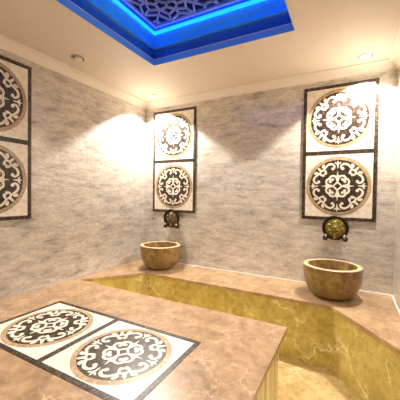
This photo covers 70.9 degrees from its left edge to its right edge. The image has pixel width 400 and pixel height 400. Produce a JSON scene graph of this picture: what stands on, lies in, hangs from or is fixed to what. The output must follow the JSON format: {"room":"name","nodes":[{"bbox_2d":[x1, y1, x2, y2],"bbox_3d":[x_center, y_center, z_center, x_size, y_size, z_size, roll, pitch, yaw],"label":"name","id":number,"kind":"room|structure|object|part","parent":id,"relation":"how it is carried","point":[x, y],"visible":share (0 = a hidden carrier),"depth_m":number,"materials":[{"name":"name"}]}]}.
{"room":"spa","nodes":[
{"label":"spa","id":0,"kind":"room"},
{"bbox_2d":[0,48,145,299],"bbox_3d":[-1.642,-0.171,2.406,0.120,3.310,3.500,1,1,28],"label":"wall","id":1,"kind":"structure","parent":0,"point":[88,144],"depth_m":2.93,"materials":[{"name":"stone"}]},
{"bbox_2d":[0,55,31,220],"bbox_3d":[-1.661,-0.500,2.213,0.013,1.342,0.660,1,1,28],"label":"mosaic panel","id":2,"kind":"object","parent":1,"relation":"attached to","point":[15,77],"visible":1,"depth_m":2.38,"materials":[{"name":"white tile"}]},
{"bbox_2d":[0,21,399,109],"bbox_3d":[-0.302,-1.237,1.676,2.885,0.074,3.500,1,1,28],"label":"trim","id":3,"kind":"structure","parent":1,"relation":"attached to","point":[12,46],"depth_m":2.86,"materials":[{"name":"beige paint"}]},
{"bbox_2d":[0,0,399,101],"bbox_3d":[-0.301,-1.304,1.675,2.885,0.060,3.500,1,1,28],"label":"ceiling","id":4,"kind":"structure","parent":0,"point":[327,34],"depth_m":2.36,"materials":[{"name":"beige paint"}]},
{"bbox_2d":[71,54,85,61],"bbox_3d":[-1.113,-1.291,2.569,0.128,0.021,0.128,1,1,28],"label":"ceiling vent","id":5,"kind":"object","parent":4,"relation":"in","point":[76,57],"visible":1,"depth_m":2.55,"materials":[{"name":"grey metal"}]},
{"bbox_2d":[147,94,156,97],"bbox_3d":[-0.606,-1.310,3.547,0.122,0.008,0.122,1,1,28],"label":"recessed light","id":6,"kind":"object","parent":4,"relation":"in","point":[149,95],"visible":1,"depth_m":3.54,"materials":[{"name":"white glass"}]},
{"bbox_2d":[56,0,294,65],"bbox_3d":[-0.172,-1.483,1.823,1.425,0.423,1.425,1,1,28],"label":"coffer","id":7,"kind":"object","parent":4,"relation":"attached to","point":[267,14],"depth_m":2.38,"materials":[{"name":"blue paint"}]},
{"bbox_3d":[-0.170,-1.686,1.819,1.345,0.018,1.345,1,1,28],"label":"backing panel","id":8,"kind":"part","parent":7,"relation":"part of","materials":[{"name":"black"}]},
{"bbox_2d":[122,0,240,28],"bbox_3d":[-0.171,-1.604,1.820,1.225,0.018,1.225,1,1,28],"label":"lattice grille","id":9,"kind":"object","parent":7,"relation":"attached to","point":[190,13],"visible":1,"depth_m":2.37,"materials":[{"name":"blue paint"}]},
{"bbox_3d":[-0.171,-1.575,1.821,1.293,0.032,1.293,1,1,28],"label":"led strip","id":10,"kind":"part","parent":7,"relation":"part of","materials":[{"name":"blue plastic"}]},
{"bbox_2d":[358,53,373,59],"bbox_3d":[1.456,-1.261,2.469,0.122,0.008,0.122,1,1,28],"label":"recessed light","id":11,"kind":"object","parent":4,"relation":"in","point":[364,56],"visible":1,"depth_m":2.47,"materials":[{"name":"white glass"}]},
{"bbox_2d":[145,69,397,294],"bbox_3d":[0.537,-0.158,3.293,3.125,3.310,0.120,1,1,28],"label":"wall","id":12,"kind":"structure","parent":0,"point":[247,217],"depth_m":3.13,"materials":[{"name":"stone"}]},
{"bbox_2d":[163,209,179,228],"bbox_3d":[-0.373,0.242,3.651,0.242,0.250,0.083,1,1,28],"label":"tap","id":13,"kind":"object","parent":12,"relation":"attached to","point":[171,216],"visible":1,"depth_m":3.63,"materials":[{"name":"brown metal"}]},
{"bbox_2d":[153,106,196,212],"bbox_3d":[-0.347,-0.510,3.686,0.660,1.342,0.013,1,1,28],"label":"mosaic panel","id":14,"kind":"object","parent":12,"relation":"attached to","point":[174,133],"visible":1,"depth_m":3.67,"materials":[{"name":"white tile"}]},
{"bbox_2d":[322,215,348,241],"bbox_3d":[1.321,0.277,2.744,0.242,0.250,0.083,1,1,28],"label":"tap","id":15,"kind":"object","parent":12,"relation":"attached to","point":[335,227],"visible":1,"depth_m":2.73,"materials":[{"name":"brown metal"}]},
{"bbox_2d":[302,78,379,221],"bbox_3d":[1.364,-0.469,2.772,0.660,1.342,0.013,1,1,28],"label":"mosaic panel","id":16,"kind":"object","parent":12,"relation":"attached to","point":[340,125],"visible":1,"depth_m":2.75,"materials":[{"name":"white tile"}]},
{"bbox_2d":[278,355,360,399],"bbox_3d":[-0.339,1.446,1.728,2.885,0.100,3.500,1,1,28],"label":"floor","id":17,"kind":"structure","parent":0,"point":[297,380],"depth_m":2.15,"materials":[{"name":"stone"}]},
{"bbox_2d":[0,279,286,399],"bbox_3d":[-0.737,1.120,1.730,2.166,0.540,1.576,1,1,28],"label":"platform","id":18,"kind":"object","parent":17,"relation":"on","point":[236,357],"visible":0.67,"depth_m":1.64,"materials":[{"name":"stone"}]},
{"bbox_2d":[0,301,200,399],"bbox_3d":[-0.720,0.848,1.733,1.318,0.004,0.625,1,1,28],"label":"mosaic panel","id":19,"kind":"object","parent":18,"relation":"on","point":[109,357],"visible":1,"depth_m":1.61,"materials":[{"name":"white tile"}]},
{"bbox_3d":[-0.757,1.133,1.741,2.121,0.512,1.486,1,1,28],"label":"panel","id":20,"kind":"part","parent":18,"relation":"part of","materials":[{"name":"stone"}]},
{"bbox_2d":[77,259,399,399],"bbox_3d":[-0.334,1.128,1.722,2.885,0.536,3.500,1,1,28],"label":"stone bench","id":21,"kind":"object","parent":17,"relation":"on","point":[357,338],"visible":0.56,"depth_m":2.45,"materials":[{"name":"brown stone"}]},
{"bbox_2d":[140,241,180,269],"bbox_3d":[-0.486,0.688,3.459,0.492,0.285,0.492,1,1,28],"label":"bowl","id":22,"kind":"object","parent":21,"relation":"on","point":[155,255],"visible":1,"depth_m":3.28,"materials":[{"name":"brown stone"}]},
{"bbox_2d":[303,258,362,300],"bbox_3d":[1.199,0.728,2.558,0.492,0.285,0.492,1,1,28],"label":"bowl","id":23,"kind":"object","parent":21,"relation":"on","point":[330,279],"visible":1,"depth_m":2.39,"materials":[{"name":"brown stone"}]},
{"bbox_2d":[392,66,399,311],"bbox_3d":[1.008,-0.107,0.989,0.120,3.310,3.500,1,1,28],"label":"wall","id":24,"kind":"structure","parent":0,"point":[396,254],"depth_m":2.43,"materials":[{"name":"stone"}]}
]}

